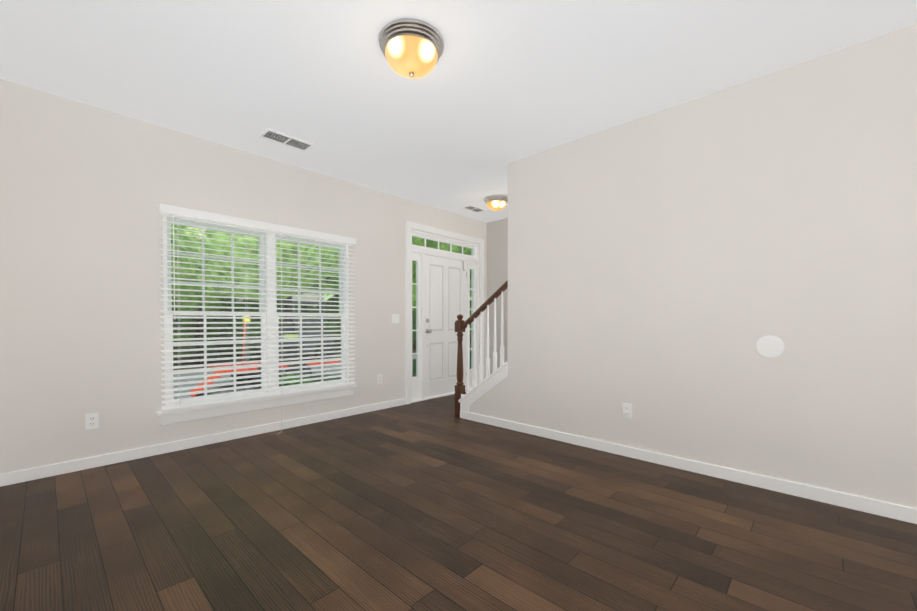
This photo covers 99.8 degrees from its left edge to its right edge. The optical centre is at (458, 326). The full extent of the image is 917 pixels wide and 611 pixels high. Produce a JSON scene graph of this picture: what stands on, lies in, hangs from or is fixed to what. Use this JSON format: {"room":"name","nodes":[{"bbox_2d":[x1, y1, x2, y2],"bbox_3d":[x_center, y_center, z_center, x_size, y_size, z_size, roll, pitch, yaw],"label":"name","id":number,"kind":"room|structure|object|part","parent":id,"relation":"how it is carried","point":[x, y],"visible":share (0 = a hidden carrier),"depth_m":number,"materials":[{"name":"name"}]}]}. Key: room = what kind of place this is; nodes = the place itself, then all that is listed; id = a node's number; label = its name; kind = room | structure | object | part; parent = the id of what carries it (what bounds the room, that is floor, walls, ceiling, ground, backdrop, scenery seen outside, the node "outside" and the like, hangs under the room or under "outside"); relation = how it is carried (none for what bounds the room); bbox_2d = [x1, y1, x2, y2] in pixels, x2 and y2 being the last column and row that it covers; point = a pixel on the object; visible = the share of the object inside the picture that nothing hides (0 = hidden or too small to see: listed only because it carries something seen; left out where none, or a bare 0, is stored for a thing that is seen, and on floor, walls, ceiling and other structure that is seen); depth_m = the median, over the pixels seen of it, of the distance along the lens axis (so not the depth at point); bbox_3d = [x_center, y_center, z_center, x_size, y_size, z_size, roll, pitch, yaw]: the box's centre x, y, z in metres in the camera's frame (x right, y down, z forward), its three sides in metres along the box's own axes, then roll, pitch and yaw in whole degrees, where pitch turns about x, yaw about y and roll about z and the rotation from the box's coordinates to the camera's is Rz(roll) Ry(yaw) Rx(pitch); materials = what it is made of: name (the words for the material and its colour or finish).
{"room":"empty living room","nodes":[
{"label":"empty living room","id":0,"kind":"room"},
{"bbox_2d":[0,79,486,473],"bbox_3d":[-1.384,-0.319,4.534,0.160,2.740,5.250,1,1,43],"label":"wall","id":1,"kind":"structure","parent":0,"point":[86,190],"depth_m":3.03,"materials":[{"name":"paint"}]},
{"bbox_2d":[85,413,98,429],"bbox_3d":[-2.779,0.719,2.926,0.009,0.118,0.072,1,1,43],"label":"electrical outlet","id":2,"kind":"object","parent":1,"relation":"attached to","point":[91,420],"visible":1,"depth_m":2.92,"materials":[{"name":"white plastic"}]},
{"bbox_2d":[0,398,405,486],"bbox_3d":[-1.895,1.018,3.877,0.014,0.085,3.503,1,1,43],"label":"baseboard","id":3,"kind":"structure","parent":1,"relation":"attached to","point":[14,477],"depth_m":3.27,"materials":[{"name":"white wood"}]},
{"bbox_2d":[156,214,356,424],"bbox_3d":[-1.912,-0.078,3.923,0.205,1.785,1.880,1,1,43],"label":"window unit","id":4,"kind":"structure","parent":1,"relation":"in","point":[228,228],"depth_m":3.85,"materials":[{"name":"white"}]},
{"bbox_2d":[158,204,355,434],"bbox_3d":[-1.804,0.021,3.823,0.161,2.070,1.830,1,1,43],"label":"window blind","id":5,"kind":"object","parent":4,"relation":"attached to","point":[190,214],"visible":1,"depth_m":3.68,"materials":[{"name":"white plastic"}]},
{"bbox_2d":[377,374,381,383],"bbox_3d":[-0.988,0.662,4.850,0.009,0.118,0.072,1,1,43],"label":"electrical outlet","id":6,"kind":"object","parent":1,"relation":"attached to","point":[379,378],"visible":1,"depth_m":4.84,"materials":[{"name":"white plastic"}]},
{"bbox_2d":[392,314,398,322],"bbox_3d":[-0.815,-0.101,5.018,0.017,0.118,0.118,1,1,43],"label":"switch plate","id":7,"kind":"object","parent":1,"relation":"attached to","point":[395,318],"visible":1,"depth_m":5.02,"materials":[{"name":"white plastic"}]},
{"bbox_2d":[412,238,472,376],"bbox_3d":[-0.204,-0.279,5.787,0.004,1.945,1.310,1,1,43],"label":"sidelight window","id":8,"kind":"structure","parent":1,"relation":"in","point":[416,295],"depth_m":5.39,"materials":[{"name":"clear glass"}]},
{"bbox_2d":[405,221,483,403],"bbox_3d":[-0.199,-0.188,5.782,0.176,2.442,1.624,1,1,43],"label":"door frame","id":9,"kind":"structure","parent":1,"relation":"attached to","point":[418,253],"depth_m":5.42,"materials":[{"name":"white wood"}]},
{"bbox_2d":[425,255,466,397],"bbox_3d":[-0.169,-0.005,5.764,0.127,2.025,0.912,1,1,43],"label":"front door","id":10,"kind":"structure","parent":1,"relation":"in","point":[445,292],"depth_m":5.74,"materials":[{"name":"white wood"}]},
{"bbox_3d":[-0.141,-0.094,5.762,0.085,1.846,0.875,1,1,43],"label":"front door hardware","id":11,"kind":"part","parent":10,"relation":"part of","materials":[{"name":"white wood"}]},
{"bbox_2d":[0,392,916,610],"bbox_3d":[1.568,1.190,1.805,8.230,0.200,5.850,1,1,43],"label":"floor","id":12,"kind":"structure","parent":0,"point":[435,504],"depth_m":2.03,"materials":[{"name":"brown wood"}]},
{"bbox_2d":[455,280,507,416],"bbox_3d":[1.231,0.203,4.084,2.489,1.710,1.114,1,1,43],"label":"stair railing","id":13,"kind":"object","parent":12,"relation":"on","point":[461,325],"depth_m":4.36,"materials":[{"name":"white wood"}]},
{"bbox_3d":[0.299,-0.237,4.259,0.677,0.551,0.066,1,1,43],"label":"handrail","id":14,"kind":"part","parent":13,"relation":"part of","materials":[{"name":"brown wood"}]},
{"bbox_2d":[0,0,916,222],"bbox_3d":[1.568,-1.750,1.763,8.230,0.200,5.850,1,1,43],"label":"ceiling","id":15,"kind":"structure","parent":0,"point":[483,103],"depth_m":2.47,"materials":[{"name":"paint"}]},
{"bbox_2d":[258,128,314,151],"bbox_3d":[-1.538,-1.668,3.469,0.200,0.010,0.420,1,1,43],"label":"ceiling vent","id":16,"kind":"object","parent":15,"relation":"in","point":[284,139],"visible":1,"depth_m":3.45,"materials":[{"name":"white metal"}]},
{"bbox_2d":[379,19,443,78],"bbox_3d":[-0.275,-1.560,2.260,0.376,0.192,0.376,1,1,43],"label":"ceiling light","id":17,"kind":"object","parent":15,"relation":"attached to","point":[411,49],"visible":1,"depth_m":2.16,"materials":[{"name":"silver metal"}]},
{"bbox_3d":[-0.275,-1.542,2.260,0.309,0.113,0.309,1,1,43],"label":"glass","id":18,"kind":"part","parent":17,"relation":"part of","materials":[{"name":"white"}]},
{"bbox_2d":[461,205,485,212],"bbox_3d":[0.223,-1.698,5.580,0.180,0.010,0.340,1,1,43],"label":"ceiling vent","id":19,"kind":"object","parent":15,"relation":"in","point":[472,208],"visible":0.98,"depth_m":5.57,"materials":[{"name":"white metal"}]},
{"bbox_2d":[484,195,507,211],"bbox_3d":[0.508,-1.613,5.138,0.331,0.169,0.331,1,1,43],"label":"ceiling light","id":20,"kind":"object","parent":15,"relation":"attached to","point":[496,203],"visible":1,"depth_m":5.04,"materials":[{"name":"silver metal"}]},
{"bbox_3d":[0.508,-1.597,5.138,0.272,0.100,0.272,1,1,43],"label":"glass","id":21,"kind":"part","parent":20,"relation":"part of","materials":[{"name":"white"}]},
{"bbox_2d":[486,218,507,373],"bbox_3d":[3.302,-0.309,3.866,7.930,2.740,0.160,1,1,43],"label":"wall","id":22,"kind":"structure","parent":0,"point":[497,259],"depth_m":6.24,"materials":[{"name":"paint"}]},
{"bbox_2d":[469,23,916,507],"bbox_3d":[2.540,-0.285,2.171,6.735,2.740,0.120,1,1,43],"label":"wall","id":23,"kind":"structure","parent":0,"point":[669,268],"depth_m":2.65,"materials":[{"name":"paint"}]},
{"bbox_2d":[458,362,507,411],"bbox_3d":[0.302,0.673,4.269,0.669,0.622,0.176,1,1,43],"label":"trim","id":24,"kind":"structure","parent":23,"relation":"attached to","point":[484,386],"depth_m":4.20,"materials":[{"name":"white wood"}]},
{"bbox_2d":[622,403,631,417],"bbox_3d":[1.384,0.693,3.173,0.072,0.118,0.009,1,1,43],"label":"electrical outlet","id":25,"kind":"object","parent":23,"relation":"attached to","point":[626,410],"visible":1,"depth_m":3.17,"materials":[{"name":"white plastic"}]},
{"bbox_2d":[460,411,916,523],"bbox_3d":[2.499,1.043,2.157,6.749,0.085,0.044,1,1,43],"label":"baseboard","id":26,"kind":"structure","parent":23,"relation":"attached to","point":[879,508],"depth_m":2.70,"materials":[{"name":"white wood"}]},
{"bbox_2d":[755,335,784,357],"bbox_3d":[2.052,0.135,2.544,0.150,0.150,0.008,1,1,43],"label":"cover plate","id":27,"kind":"object","parent":23,"relation":"attached to","point":[769,346],"visible":1,"depth_m":2.54,"materials":[{"name":"white plastic"}]},
{"label":"outside","id":28,"kind":"structure","parent":0,"visible":0},
{"bbox_2d":[173,344,470,398],"bbox_3d":[-20.286,1.252,32.559,65.670,0.200,100.000,1,1,43],"label":"ground","id":29,"kind":"structure","parent":28,"point":[243,384],"depth_m":11.43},
{"bbox_2d":[190,301,340,396],"bbox_3d":[-4.535,0.410,10.186,1.880,2.120,4.450,1,1,43],"label":"rig","id":30,"kind":"object","parent":29,"relation":"on","point":[287,347],"depth_m":9.94,"materials":[{"name":"painted metal"},{"name":"rubber"}]},
{"bbox_2d":[228,293,323,306],"bbox_3d":[-18.732,-1.411,36.882,6.000,5.000,9.500,1,1,43],"label":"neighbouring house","id":31,"kind":"structure","parent":29,"relation":"on","point":[308,298],"depth_m":37.09,"materials":[{"name":"grey"}]},
{"bbox_2d":[171,224,470,364],"bbox_3d":[-11.041,-5.445,24.130,28.785,15.464,47.963,1,1,43],"label":"trees","id":32,"kind":"object","parent":29,"relation":"on","point":[421,243],"depth_m":12.98,"materials":[{"name":"green plant"}]},
{"bbox_2d":[279,351,470,385],"bbox_3d":[-1.794,1.025,5.946,2.208,1.280,5.611,1,1,43],"label":"shrub","id":33,"kind":"object","parent":29,"relation":"on","point":[413,369],"depth_m":4.99,"materials":[{"name":"green plant"}]},
{"bbox_2d":[324,294,470,300],"bbox_3d":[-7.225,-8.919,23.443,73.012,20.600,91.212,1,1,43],"label":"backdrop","id":34,"kind":"structure","parent":28,"point":[330,295],"depth_m":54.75,"materials":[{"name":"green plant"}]}
]}

